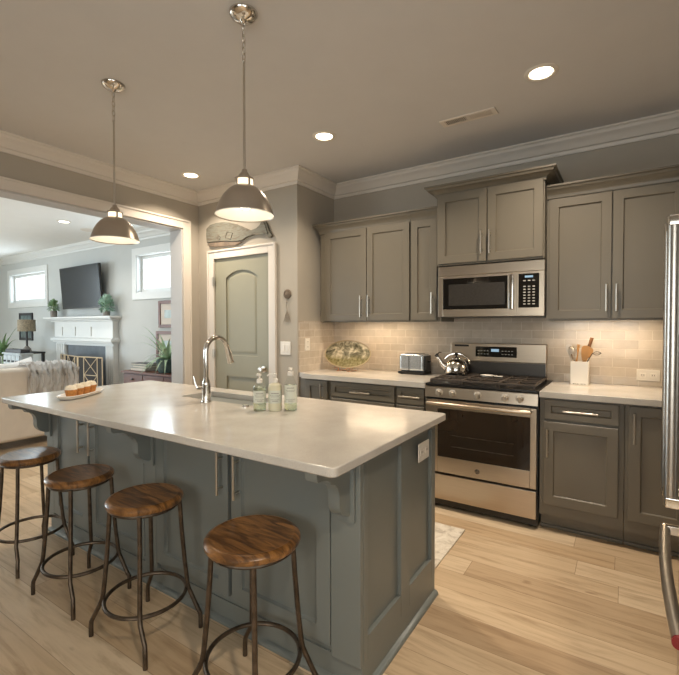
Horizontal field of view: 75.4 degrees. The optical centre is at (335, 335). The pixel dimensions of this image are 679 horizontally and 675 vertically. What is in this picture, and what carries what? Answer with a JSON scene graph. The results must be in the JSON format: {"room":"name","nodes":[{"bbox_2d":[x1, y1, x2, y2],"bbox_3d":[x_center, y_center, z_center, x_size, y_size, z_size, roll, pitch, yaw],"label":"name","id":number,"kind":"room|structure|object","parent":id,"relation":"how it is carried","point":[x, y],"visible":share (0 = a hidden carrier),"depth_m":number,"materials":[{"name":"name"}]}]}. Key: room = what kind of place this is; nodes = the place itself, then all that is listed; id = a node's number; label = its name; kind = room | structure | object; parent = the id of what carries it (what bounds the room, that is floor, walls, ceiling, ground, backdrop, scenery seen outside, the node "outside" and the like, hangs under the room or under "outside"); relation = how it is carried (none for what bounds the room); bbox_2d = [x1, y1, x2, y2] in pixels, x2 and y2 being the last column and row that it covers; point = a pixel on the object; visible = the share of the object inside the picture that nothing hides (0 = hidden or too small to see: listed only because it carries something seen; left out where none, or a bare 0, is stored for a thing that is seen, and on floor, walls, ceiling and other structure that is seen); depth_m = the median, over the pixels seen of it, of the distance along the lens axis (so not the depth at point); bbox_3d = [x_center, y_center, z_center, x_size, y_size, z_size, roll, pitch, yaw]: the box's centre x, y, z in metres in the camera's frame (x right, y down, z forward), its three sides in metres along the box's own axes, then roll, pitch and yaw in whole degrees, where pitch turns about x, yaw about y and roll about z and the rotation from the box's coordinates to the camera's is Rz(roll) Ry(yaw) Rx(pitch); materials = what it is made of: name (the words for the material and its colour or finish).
{"room":"kitchen","nodes":[
{"label":"kitchen","id":0,"kind":"room"},
{"bbox_2d":[0,235,170,383],"bbox_3d":[-4.218,-0.189,7.542,7.349,2.740,0.150,1,2,33],"label":"wall","id":1,"kind":"structure","parent":0,"point":[115,260],"depth_m":7.09,"materials":[{"name":"paint"}]},
{"bbox_2d":[19,313,32,340],"bbox_3d":[-6.132,-0.172,8.700,0.580,0.540,0.025,1,2,33],"label":"framed picture","id":2,"kind":"object","parent":1,"relation":"attached to","point":[22,316],"visible":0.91,"depth_m":8.70,"materials":[{"name":"black wood"}]},
{"bbox_2d":[20,315,30,337],"bbox_3d":[-6.130,-0.172,8.702,0.480,0.440,0.011,1,2,33],"label":"print","id":3,"kind":"object","parent":2,"relation":"attached to","point":[22,317],"depth_m":8.72},
{"bbox_2d":[7,264,47,307],"bbox_3d":[-6.052,-0.941,8.706,1.740,0.773,0.138,1,2,33],"label":"window","id":4,"kind":"structure","parent":1,"relation":"in","point":[13,276],"depth_m":8.78,"materials":[{"name":"paint"}]},
{"bbox_2d":[59,263,103,308],"bbox_3d":[-4.213,-0.800,7.329,1.256,0.711,0.172,1,2,33],"label":"television","id":5,"kind":"object","parent":1,"relation":"attached to","point":[81,286],"visible":0.9,"depth_m":7.23,"materials":[{"name":"black plastic"}]},
{"bbox_2d":[0,228,169,265],"bbox_3d":[-5.989,-1.431,4.697,7.200,0.122,6.500,1,2,33],"label":"trim","id":6,"kind":"structure","parent":1,"relation":"attached to","point":[147,233],"depth_m":7.62,"materials":[{"name":"paint"}]},
{"bbox_2d":[132,243,170,299],"bbox_3d":[-2.346,-0.914,6.261,1.710,0.770,0.138,1,2,33],"label":"window","id":7,"kind":"structure","parent":1,"relation":"in","point":[139,255],"depth_m":6.57,"materials":[{"name":"paint"}]},
{"bbox_2d":[156,331,170,356],"bbox_3d":[-2.283,0.145,6.168,0.760,0.405,0.025,1,2,33],"label":"framed picture","id":8,"kind":"object","parent":1,"relation":"attached to","point":[166,335],"visible":0.26,"depth_m":6.29,"materials":[{"name":"brown wood"}]},
{"bbox_2d":[158,300,170,327],"bbox_3d":[-2.259,-0.299,6.141,0.700,0.385,0.025,1,2,33],"label":"framed picture","id":9,"kind":"object","parent":1,"relation":"attached to","point":[164,307],"visible":0.51,"depth_m":6.25,"materials":[{"name":"brown wood"}]},
{"bbox_2d":[164,310,170,317],"bbox_3d":[-2.260,-0.299,6.140,0.430,0.115,0.004,1,2,33],"label":"print","id":10,"kind":"object","parent":9,"relation":"attached to","point":[167,313],"depth_m":6.22},
{"bbox_2d":[0,151,199,385],"bbox_3d":[-2.869,-0.085,2.760,0.170,2.740,6.650,1,2,33],"label":"wall","id":11,"kind":"structure","parent":0,"point":[11,166],"depth_m":3.98,"materials":[{"name":"paint"}]},
{"bbox_2d":[0,189,183,383],"bbox_3d":[-2.424,0.097,3.452,0.186,2.345,2.787,1,2,33],"label":"trim","id":12,"kind":"structure","parent":11,"relation":"attached to","point":[176,234],"depth_m":4.56,"materials":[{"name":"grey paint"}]},
{"bbox_2d":[0,176,192,384],"bbox_3d":[-2.336,0.054,3.392,0.026,2.433,2.963,1,2,33],"label":"trim","id":13,"kind":"structure","parent":11,"relation":"attached to","point":[9,184],"depth_m":4.24,"materials":[{"name":"white paint"}]},
{"bbox_2d":[0,110,678,205],"bbox_3d":[-0.891,-1.364,1.238,4.780,0.122,6.340,1,2,33],"label":"trim","id":14,"kind":"structure","parent":11,"relation":"attached to","point":[663,124],"depth_m":3.65,"materials":[{"name":"white paint"}]},
{"bbox_2d":[198,184,305,396],"bbox_3d":[-0.875,-0.125,4.409,1.344,2.740,0.120,1,2,33],"label":"wall","id":15,"kind":"structure","parent":0,"point":[287,227],"depth_m":4.07,"materials":[{"name":"paint"}]},
{"bbox_2d":[206,221,272,246],"bbox_3d":[-0.974,-1.024,4.360,0.909,0.253,0.034,1,2,33],"label":"ornament","id":16,"kind":"object","parent":15,"relation":"attached to","point":[216,233],"visible":0.96,"depth_m":4.41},
{"bbox_2d":[212,253,268,392],"bbox_3d":[-0.962,0.228,4.390,0.777,2.019,0.102,1,2,33],"label":"door","id":17,"kind":"structure","parent":15,"relation":"in","point":[241,283],"depth_m":4.39,"materials":[{"name":"green paint"}]},
{"bbox_2d":[207,242,276,387],"bbox_3d":[-0.951,0.186,4.378,0.939,2.119,0.027,1,2,33],"label":"trim","id":18,"kind":"structure","parent":15,"relation":"attached to","point":[270,248],"depth_m":4.24,"materials":[{"name":"white paint"}]},
{"bbox_2d":[280,341,290,354],"bbox_3d":[-0.467,0.118,4.067,0.120,0.122,0.010,1,2,33],"label":"light switch","id":19,"kind":"object","parent":15,"relation":"attached to","point":[285,347],"visible":1,"depth_m":4.07,"materials":[{"name":"white plastic"}]},
{"bbox_2d":[284,289,290,321],"bbox_3d":[-0.448,-0.273,4.040,0.090,0.302,0.020,1,2,33],"label":"wall decoration","id":20,"kind":"object","parent":15,"relation":"attached to","point":[287,293],"visible":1,"depth_m":4.03,"materials":[{"name":"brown metal"}]},
{"bbox_2d":[305,187,333,370],"bbox_3d":[-0.199,-0.125,4.322,0.120,2.740,0.480,1,2,33],"label":"wall","id":21,"kind":"structure","parent":0,"point":[319,208],"depth_m":4.19,"materials":[{"name":"paint"}]},
{"bbox_2d":[305,338,309,350],"bbox_3d":[-0.263,0.086,4.097,0.009,0.115,0.072,1,2,33],"label":"wall outlet","id":22,"kind":"object","parent":21,"relation":"attached to","point":[307,340],"visible":1,"depth_m":4.09,"materials":[{"name":"white plastic"}]},
{"bbox_2d":[298,321,334,371],"bbox_3d":[-0.177,0.097,4.244,0.008,0.470,0.580,1,2,33],"label":"backsplash","id":23,"kind":"structure","parent":21,"relation":"attached to","point":[321,334],"depth_m":4.20,"materials":[{"name":"tile"}]},
{"bbox_2d":[0,0,678,257],"bbox_3d":[-3.923,-1.516,3.332,12.450,0.100,6.800,1,2,33],"label":"ceiling","id":24,"kind":"structure","parent":0,"point":[381,76],"depth_m":2.52,"materials":[{"name":"paint"}]},
{"bbox_2d":[56,220,71,222],"bbox_3d":[-3.639,-1.520,5.886,0.176,0.008,0.176,1,2,33],"label":"recessed light","id":25,"kind":"object","parent":24,"relation":"in","point":[60,221],"visible":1,"depth_m":5.87,"materials":[{"name":"white plastic"}]},
{"bbox_2d":[80,228,92,231],"bbox_3d":[-3.598,-1.532,6.412,0.230,0.008,0.230,1,2,33],"label":"ceiling speaker","id":26,"kind":"object","parent":24,"relation":"attached to","point":[82,229],"visible":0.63,"depth_m":6.36,"materials":[{"name":"white plastic"}]},
{"bbox_2d":[89,78,139,244],"bbox_3d":[-1.288,-1.002,2.555,0.264,0.902,0.264,1,2,33],"label":"pendant light","id":27,"kind":"object","parent":24,"relation":"hanging from","point":[112,229],"visible":1,"depth_m":2.53,"materials":[{"name":"silver metal"}]},
{"bbox_2d":[181,172,200,178],"bbox_3d":[-1.345,-1.484,4.078,0.176,0.008,0.176,1,2,33],"label":"recessed light","id":28,"kind":"object","parent":24,"relation":"in","point":[193,175],"visible":1,"depth_m":4.07,"materials":[{"name":"white plastic"}]},
{"bbox_2d":[215,3,273,222],"bbox_3d":[-0.412,-0.991,1.978,0.264,0.902,0.264,1,2,33],"label":"pendant light","id":29,"kind":"object","parent":24,"relation":"hanging from","point":[244,202],"visible":1,"depth_m":1.95,"materials":[{"name":"silver metal"}]},
{"bbox_2d":[312,131,335,140],"bbox_3d":[-0.086,-1.468,3.246,0.176,0.008,0.176,1,2,33],"label":"recessed light","id":30,"kind":"object","parent":24,"relation":"in","point":[320,135],"visible":1,"depth_m":3.24,"materials":[{"name":"white plastic"}]},
{"bbox_2d":[439,107,497,127],"bbox_3d":[0.890,-1.462,2.955,0.370,0.009,0.100,1,2,33],"label":"ceiling vent","id":31,"kind":"object","parent":24,"relation":"in","point":[491,111],"visible":1,"depth_m":2.95,"materials":[{"name":"metal"}]},
{"bbox_2d":[524,63,558,81],"bbox_3d":[1.136,-1.452,2.433,0.176,0.008,0.176,1,2,33],"label":"recessed light","id":32,"kind":"object","parent":24,"relation":"in","point":[540,72],"visible":1,"depth_m":2.42,"materials":[{"name":"white plastic"}]},
{"bbox_2d":[0,435,678,674],"bbox_3d":[-3.917,1.323,3.395,12.450,0.100,6.800,1,2,33],"label":"floor","id":33,"kind":"structure","parent":0,"point":[514,597],"depth_m":2.04,"materials":[{"name":"brown wood"}]},
{"bbox_2d":[0,331,15,363],"bbox_3d":[-6.139,0.497,8.069,0.613,1.351,0.697,1,2,33],"label":"potted plant","id":34,"kind":"object","parent":33,"relation":"on","point":[3,345],"visible":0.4,"depth_m":8.03,"materials":[{"name":"green plant"}]},
{"bbox_2d":[2,352,33,363],"bbox_3d":[-5.115,0.736,7.062,0.670,0.915,0.205,1,2,33],"label":"base cabinet","id":35,"kind":"object","parent":33,"relation":"on","point":[8,357],"visible":0.2,"depth_m":6.93,"materials":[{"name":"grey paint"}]},
{"bbox_2d":[5,348,29,352],"bbox_3d":[-5.117,0.249,7.068,0.560,0.056,0.130,1,2,33],"label":"wooden tray","id":36,"kind":"object","parent":35,"relation":"on","point":[13,350],"visible":1,"depth_m":6.96,"materials":[{"name":"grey wood"}]},
{"bbox_2d":[0,362,43,443],"bbox_3d":[-4.219,0.792,4.498,0.920,0.915,2.530,1,2,33],"label":"sofa","id":37,"kind":"object","parent":33,"relation":"on","point":[15,424],"visible":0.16,"depth_m":4.78,"materials":[{"name":"beige fabric"}]},
{"bbox_2d":[0,362,26,368],"bbox_3d":[-3.715,0.513,5.006,0.198,0.383,0.695,1,2,33],"label":"cushion","id":38,"kind":"object","parent":37,"relation":"on","point":[9,365],"depth_m":4.96,"materials":[{"name":"white fabric"}]},
{"bbox_2d":[18,359,78,393],"bbox_3d":[-3.349,0.561,5.144,0.307,0.544,0.535,1,2,33],"label":"throw blanket","id":39,"kind":"object","parent":37,"relation":"on","point":[55,375],"visible":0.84,"depth_m":5.05,"materials":[{"name":"fur"}]},
{"bbox_2d":[4,351,44,361],"bbox_3d":[-5.564,0.734,7.871,0.700,0.885,0.380,1,2,33],"label":"side table","id":40,"kind":"object","parent":33,"relation":"on","point":[42,353],"visible":0.19,"depth_m":7.81,"materials":[{"name":"brown wood"}]},
{"bbox_2d":[17,320,35,351],"bbox_3d":[-5.532,0.006,7.869,0.276,0.570,0.276,1,2,33],"label":"table lamp","id":41,"kind":"object","parent":40,"relation":"on","point":[22,325],"visible":0.88,"depth_m":7.77,"materials":[{"name":"beige fabric"}]},
{"bbox_2d":[0,447,74,578],"bbox_3d":[-1.770,0.985,2.552,0.384,0.606,0.347,1,2,33],"label":"bar stool","id":42,"kind":"object","parent":33,"relation":"on","point":[19,459],"visible":0.95,"depth_m":2.50,"materials":[{"name":"brown metal"}]},
{"bbox_2d":[31,464,131,620],"bbox_3d":[-1.285,0.992,2.217,0.384,0.606,0.347,1,1,31],"label":"bar stool","id":43,"kind":"object","parent":33,"relation":"on","point":[70,479],"visible":0.99,"depth_m":2.17,"materials":[{"name":"brown metal"}]},
{"bbox_2d":[43,316,121,385],"bbox_3d":[-4.403,0.439,7.258,2.178,1.498,0.547,1,2,33],"label":"fireplace","id":44,"kind":"object","parent":33,"relation":"on","point":[87,336],"visible":0.61,"depth_m":7.18,"materials":[{"name":"paint"}]},
{"bbox_2d":[47,299,59,316],"bbox_3d":[-5.008,-0.490,7.803,0.344,0.336,0.204,1,2,33],"label":"potted plant","id":45,"kind":"object","parent":44,"relation":"on","point":[53,302],"visible":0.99,"depth_m":7.76,"materials":[{"name":"green plant"}]},
{"bbox_2d":[60,354,102,385],"bbox_3d":[-4.118,0.745,7.001,1.500,0.845,0.120,1,2,37],"label":"fire screen","id":46,"kind":"object","parent":44,"relation":"on","point":[90,368],"visible":0.35,"depth_m":6.74,"materials":[{"name":"gold metal"}]},
{"bbox_2d":[43,316,121,321],"bbox_3d":[-4.308,-0.272,7.388,2.178,0.083,0.197,1,2,33],"label":"shelf","id":47,"kind":"object","parent":44,"relation":"attached to","point":[77,318],"depth_m":7.17,"materials":[{"name":"paint"}]},
{"bbox_2d":[98,293,114,315],"bbox_3d":[-3.570,-0.482,6.854,0.409,0.357,0.231,1,2,33],"label":"potted plant","id":48,"kind":"object","parent":44,"relation":"on","point":[106,299],"visible":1,"depth_m":6.81,"materials":[{"name":"green plant"}]},
{"bbox_2d":[88,483,202,670],"bbox_3d":[-0.831,0.997,1.924,0.384,0.606,0.347,1,1,31],"label":"bar stool","id":49,"kind":"object","parent":33,"relation":"on","point":[139,502],"visible":1,"depth_m":1.88,"materials":[{"name":"brown metal"}]},
{"bbox_2d":[121,369,171,382],"bbox_3d":[-2.289,0.853,5.919,1.420,0.722,0.436,1,2,33],"label":"base cabinet","id":50,"kind":"object","parent":33,"relation":"on","point":[130,375],"visible":0.21,"depth_m":5.86,"materials":[{"name":"brown wood"}]},
{"bbox_2d":[130,367,156,370],"bbox_3d":[-2.675,0.466,6.162,0.340,0.040,0.230,1,2,32],"label":"book","id":51,"kind":"object","parent":50,"relation":"on","point":[132,368],"visible":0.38,"depth_m":6.06,"materials":[{"name":"white paper"}]},
{"bbox_2d":[133,365,156,368],"bbox_3d":[-2.641,0.430,6.139,0.340,0.032,0.230,1,2,37],"label":"book","id":52,"kind":"object","parent":51,"relation":"on","point":[135,366],"visible":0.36,"depth_m":6.04,"materials":[{"name":"grey paper"}]},
{"bbox_2d":[131,362,155,365],"bbox_3d":[-2.658,0.400,6.149,0.340,0.028,0.230,1,1,31],"label":"book","id":53,"kind":"object","parent":52,"relation":"on","point":[137,363],"visible":0.64,"depth_m":6.06,"materials":[{"name":"grey paper"}]},
{"bbox_2d":[139,326,171,373],"bbox_3d":[-2.320,0.179,5.789,0.953,0.630,0.640,1,2,33],"label":"spider plant","id":54,"kind":"object","parent":50,"relation":"on","point":[163,363],"visible":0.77,"depth_m":5.73,"materials":[{"name":"green plant"}]},
{"bbox_2d":[8,396,437,674],"bbox_3d":[-0.752,0.853,2.445,2.397,0.872,0.960,1,2,33],"label":"kitchen island","id":55,"kind":"object","parent":33,"relation":"on","point":[365,551],"visible":0.64,"depth_m":1.88,"materials":[{"name":"paint"}]},
{"bbox_2d":[2,380,445,477],"bbox_3d":[-0.750,0.400,2.435,2.452,0.032,1.011,1,2,33],"label":"island countertop","id":56,"kind":"structure","parent":55,"relation":"on","point":[325,438],"depth_m":1.99,"materials":[{"name":"stone"}]},
{"bbox_2d":[56,388,103,399],"bbox_3d":[-1.595,0.366,2.757,0.156,0.024,0.385,0,1,0],"label":"serving tray","id":57,"kind":"object","parent":56,"relation":"on","point":[63,396],"visible":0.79,"depth_m":2.65,"materials":[{"name":"white ceramic"}]},
{"bbox_2d":[64,385,77,395],"bbox_3d":[-1.594,0.337,2.648,0.069,0.075,0.069,1,2,33],"label":"muffin","id":58,"kind":"object","parent":57,"relation":"on","point":[71,390],"visible":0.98,"depth_m":2.62,"materials":[{"name":"orange food"}]},
{"bbox_2d":[74,383,83,395],"bbox_3d":[-1.595,0.335,2.720,0.069,0.075,0.069,-1,2,-41],"label":"muffin","id":59,"kind":"object","parent":57,"relation":"on","point":[80,387],"visible":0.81,"depth_m":2.70,"materials":[{"name":"orange food"}]},
{"bbox_2d":[80,382,90,393],"bbox_3d":[-1.595,0.333,2.791,0.069,0.075,0.069,-1,1,-26],"label":"muffin","id":60,"kind":"object","parent":57,"relation":"on","point":[87,385],"visible":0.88,"depth_m":2.77,"materials":[{"name":"orange food"}]},
{"bbox_2d":[87,380,96,392],"bbox_3d":[-1.595,0.332,2.862,0.069,0.075,0.069,0,1,-10],"label":"muffin","id":61,"kind":"object","parent":57,"relation":"on","point":[93,384],"visible":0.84,"depth_m":2.85,"materials":[{"name":"orange food"}]},
{"bbox_2d":[192,335,233,402],"bbox_3d":[-0.718,0.189,2.610,0.113,0.381,0.241,1,2,33],"label":"faucet","id":62,"kind":"object","parent":56,"relation":"on","point":[206,389],"visible":1,"depth_m":2.52,"materials":[{"name":"silver metal"}]},
{"bbox_2d":[253,373,265,410],"bbox_3d":[-0.393,0.292,2.269,0.068,0.189,0.069,0,1,14],"label":"soap bottle","id":63,"kind":"object","parent":56,"relation":"on","point":[259,393],"visible":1,"depth_m":2.24,"materials":[{"name":"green plastic"}]},
{"bbox_2d":[267,373,281,410],"bbox_3d":[-0.314,0.291,2.267,0.072,0.191,0.071,1,2,33],"label":"soap bottle","id":64,"kind":"object","parent":56,"relation":"on","point":[275,388],"visible":1,"depth_m":2.24,"materials":[{"name":"white plastic"}]},
{"bbox_2d":[284,367,296,409],"bbox_3d":[-0.234,0.276,2.272,0.068,0.221,0.069,1,2,33],"label":"soap bottle","id":65,"kind":"object","parent":56,"relation":"on","point":[290,390],"visible":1,"depth_m":2.25,"materials":[{"name":"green plastic"}]},
{"bbox_2d":[418,439,428,462],"bbox_3d":[0.411,0.538,2.051,0.009,0.085,0.125,1,2,33],"label":"wall outlet","id":66,"kind":"object","parent":55,"relation":"attached to","point":[423,448],"visible":1,"depth_m":2.04,"materials":[{"name":"white plastic"}]},
{"bbox_2d":[192,515,317,674],"bbox_3d":[-0.294,1.004,1.566,0.384,0.606,0.347,1,2,33],"label":"bar stool","id":67,"kind":"object","parent":33,"relation":"on","point":[249,542],"visible":1,"depth_m":1.53,"materials":[{"name":"brown wood"}]},
{"bbox_2d":[299,377,330,399],"bbox_3d":[-0.050,0.813,4.124,0.366,0.874,0.663,1,2,33],"label":"base cabinet","id":68,"kind":"object","parent":33,"relation":"on","point":[308,388],"visible":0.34,"depth_m":3.86,"materials":[{"name":"paint"}]},
{"bbox_2d":[331,381,396,407],"bbox_3d":[0.366,0.818,3.850,0.625,0.874,0.663,1,2,33],"label":"base cabinet","id":69,"kind":"object","parent":33,"relation":"on","point":[351,392],"visible":0.26,"depth_m":3.58,"materials":[{"name":"paint"}]},
{"bbox_2d":[299,367,443,387],"bbox_3d":[0.324,0.360,3.877,1.235,0.040,0.648,1,2,33],"label":"countertop","id":70,"kind":"structure","parent":69,"relation":"on","point":[383,377],"depth_m":3.72,"materials":[{"name":"stone"}]},
{"bbox_2d":[398,353,430,374],"bbox_3d":[0.707,0.249,3.869,0.270,0.180,0.174,1,2,33],"label":"toaster","id":71,"kind":"object","parent":70,"relation":"on","point":[410,363],"visible":1,"depth_m":3.80,"materials":[{"name":"silver metal"}]},
{"bbox_3d":[0.104,0.248,4.126,0.184,0.172,0.158,1,2,33],"label":"plate stand","id":72,"kind":"object","parent":70,"relation":"on","visible":0},
{"bbox_2d":[325,340,370,367],"bbox_3d":[0.108,0.175,4.130,0.510,0.262,0.072,1,2,33],"label":"platter","id":73,"kind":"object","parent":72,"relation":"on","point":[344,353],"visible":0.99,"depth_m":4.12,"materials":[{"name":"beige ceramic"}]},
{"bbox_2d":[397,386,426,410],"bbox_3d":[0.732,0.823,3.609,0.246,0.874,0.663,1,2,33],"label":"base cabinet","id":74,"kind":"object","parent":33,"relation":"on","point":[414,398],"visible":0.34,"depth_m":3.35,"materials":[{"name":"paint"}]},
{"bbox_2d":[435,522,464,567],"bbox_3d":[-0.145,1.267,3.176,1.988,0.008,0.580,1,2,33],"label":"kitchen rug","id":75,"kind":"object","parent":33,"relation":"on","point":[446,536],"visible":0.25,"depth_m":2.75,"materials":[{"name":"beige fabric"}]},
{"bbox_2d":[425,342,550,525],"bbox_3d":[1.143,0.669,3.300,0.772,1.193,0.720,1,2,33],"label":"range","id":76,"kind":"object","parent":33,"relation":"on","point":[487,445],"visible":0.93,"depth_m":3.06,"materials":[{"name":"silver metal"}]},
{"bbox_2d":[434,352,469,374],"bbox_3d":[0.946,0.222,3.550,0.249,0.176,0.187,0,1,-12],"label":"kettle","id":77,"kind":"object","parent":76,"relation":"on","point":[456,365],"visible":1,"depth_m":3.50,"materials":[{"name":"silver metal"}]},
{"bbox_2d":[426,373,550,393],"bbox_3d":[1.143,0.342,3.290,0.768,0.052,0.574,1,2,33],"label":"cooktop","id":78,"kind":"object","parent":76,"relation":"in","point":[510,383],"depth_m":3.15,"materials":[{"name":"metal"}]},
{"bbox_2d":[481,374,502,376],"bbox_3d":[1.177,0.308,3.329,0.163,0.013,0.079,1,2,33],"label":"spoon rest","id":79,"kind":"object","parent":76,"relation":"on","point":[482,375],"visible":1,"depth_m":3.31,"materials":[{"name":"white ceramic"}]},
{"bbox_2d":[539,397,624,543],"bbox_3d":[1.679,0.835,2.984,0.461,0.874,0.663,1,2,33],"label":"base cabinet","id":80,"kind":"object","parent":33,"relation":"on","point":[581,484],"visible":0.98,"depth_m":2.74,"materials":[{"name":"paint"}]},
{"bbox_2d":[539,381,661,406],"bbox_3d":[2.079,0.382,2.720,1.411,0.040,0.648,1,2,33],"label":"countertop","id":81,"kind":"structure","parent":80,"relation":"on","point":[594,392],"depth_m":2.78,"materials":[{"name":"stone"}]},
{"bbox_2d":[570,360,589,385],"bbox_3d":[1.756,0.269,3.161,0.112,0.168,0.113,1,2,33],"label":"utensil crock","id":82,"kind":"object","parent":81,"relation":"on","point":[579,370],"visible":0.98,"depth_m":3.12,"materials":[{"name":"white ceramic"}]},
{"bbox_2d":[565,344,573,357],"bbox_3d":[1.721,0.204,3.179,0.019,0.280,0.114,-1,2,-42],"label":"spatula","id":83,"kind":"object","parent":82,"relation":"in","point":[567,345],"visible":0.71,"depth_m":3.19,"materials":[{"name":"silver metal"}]},
{"bbox_2d":[567,346,576,360],"bbox_3d":[1.698,0.211,3.158,0.066,0.266,0.062,0,1,-16],"label":"whisk","id":84,"kind":"object","parent":82,"relation":"in","point":[568,352],"visible":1,"depth_m":3.15,"materials":[{"name":"silver metal"}]},
{"bbox_2d":[576,344,579,360],"bbox_3d":[1.757,0.204,3.210,0.043,0.276,0.020,1,2,33],"label":"wooden utensil","id":85,"kind":"object","parent":82,"relation":"in","point":[578,345],"visible":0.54,"depth_m":3.20,"materials":[{"name":"brown wood"}]},
{"bbox_2d":[581,346,590,361],"bbox_3d":[1.760,0.209,3.115,0.082,0.272,0.015,1,1,27],"label":"wooden spoon","id":86,"kind":"object","parent":82,"relation":"in","point":[585,350],"visible":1,"depth_m":3.11,"materials":[{"name":"brown wood"}]},
{"bbox_2d":[588,337,593,346],"bbox_3d":[1.801,0.179,3.178,0.106,0.330,0.024,1,2,33],"label":"wooden utensil","id":87,"kind":"object","parent":82,"relation":"in","point":[591,339],"visible":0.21,"depth_m":3.15,"materials":[{"name":"brown wood"}]},
{"bbox_2d":[623,404,678,556],"bbox_3d":[2.011,0.839,2.765,0.328,0.874,0.663,1,2,33],"label":"base cabinet","id":88,"kind":"object","parent":33,"relation":"on","point":[644,509],"visible":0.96,"depth_m":2.56,"materials":[{"name":"paint"}]},
{"bbox_2d":[659,214,678,674],"bbox_3d":[1.211,0.431,0.927,0.850,1.775,0.910,1,2,33],"label":"refrigerator","id":89,"kind":"object","parent":33,"relation":"on","point":[670,373],"visible":1,"depth_m":1.10,"materials":[{"name":"metal"}]},
{"bbox_2d":[334,134,678,511],"bbox_3d":[1.472,-0.112,3.598,3.707,2.740,0.150,1,2,33],"label":"wall","id":90,"kind":"structure","parent":0,"point":[661,151],"depth_m":3.30,"materials":[{"name":"paint"}]},
{"bbox_2d":[312,210,410,321],"bbox_3d":[0.289,-0.578,4.037,0.976,0.913,0.376,1,2,33],"label":"upper cabinet","id":91,"kind":"object","parent":90,"relation":"attached to","point":[366,261],"visible":0.95,"depth_m":3.86,"materials":[{"name":"paint"}]},
{"bbox_2d":[408,206,453,321],"bbox_3d":[0.806,-0.571,3.696,0.261,0.913,0.376,1,2,33],"label":"upper cabinet","id":92,"kind":"object","parent":90,"relation":"attached to","point":[424,269],"visible":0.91,"depth_m":3.58,"materials":[{"name":"paint"}]},
{"bbox_2d":[424,163,563,266],"bbox_3d":[1.201,-0.838,3.355,0.916,0.605,0.500,1,2,33],"label":"upper cabinet","id":93,"kind":"object","parent":90,"relation":"attached to","point":[502,217],"visible":0.95,"depth_m":3.16,"materials":[{"name":"paint"}]},
{"bbox_2d":[438,259,546,317],"bbox_3d":[1.220,-0.338,3.394,0.762,0.392,0.434,1,2,33],"label":"microwave","id":94,"kind":"object","parent":93,"relation":"attached to","point":[515,288],"visible":0.99,"depth_m":3.22,"materials":[{"name":"metal"}]},
{"bbox_2d":[334,318,662,386],"bbox_3d":[1.416,0.102,3.545,3.437,0.485,0.008,1,2,33],"label":"backsplash","id":95,"kind":"structure","parent":90,"relation":"attached to","point":[625,347],"depth_m":3.42,"materials":[{"name":"tile"}]},
{"bbox_2d":[546,164,678,320],"bbox_3d":[1.886,-0.567,2.984,0.790,0.933,0.376,1,2,33],"label":"upper cabinet","id":96,"kind":"object","parent":90,"relation":"attached to","point":[605,234],"visible":1,"depth_m":2.87,"materials":[{"name":"paint"}]},
{"bbox_2d":[636,369,659,381],"bbox_3d":[2.163,0.278,3.045,0.132,0.078,0.009,1,2,33],"label":"wall outlet","id":97,"kind":"object","parent":90,"relation":"attached to","point":[642,375],"visible":1,"depth_m":3.04,"materials":[{"name":"white plastic"}]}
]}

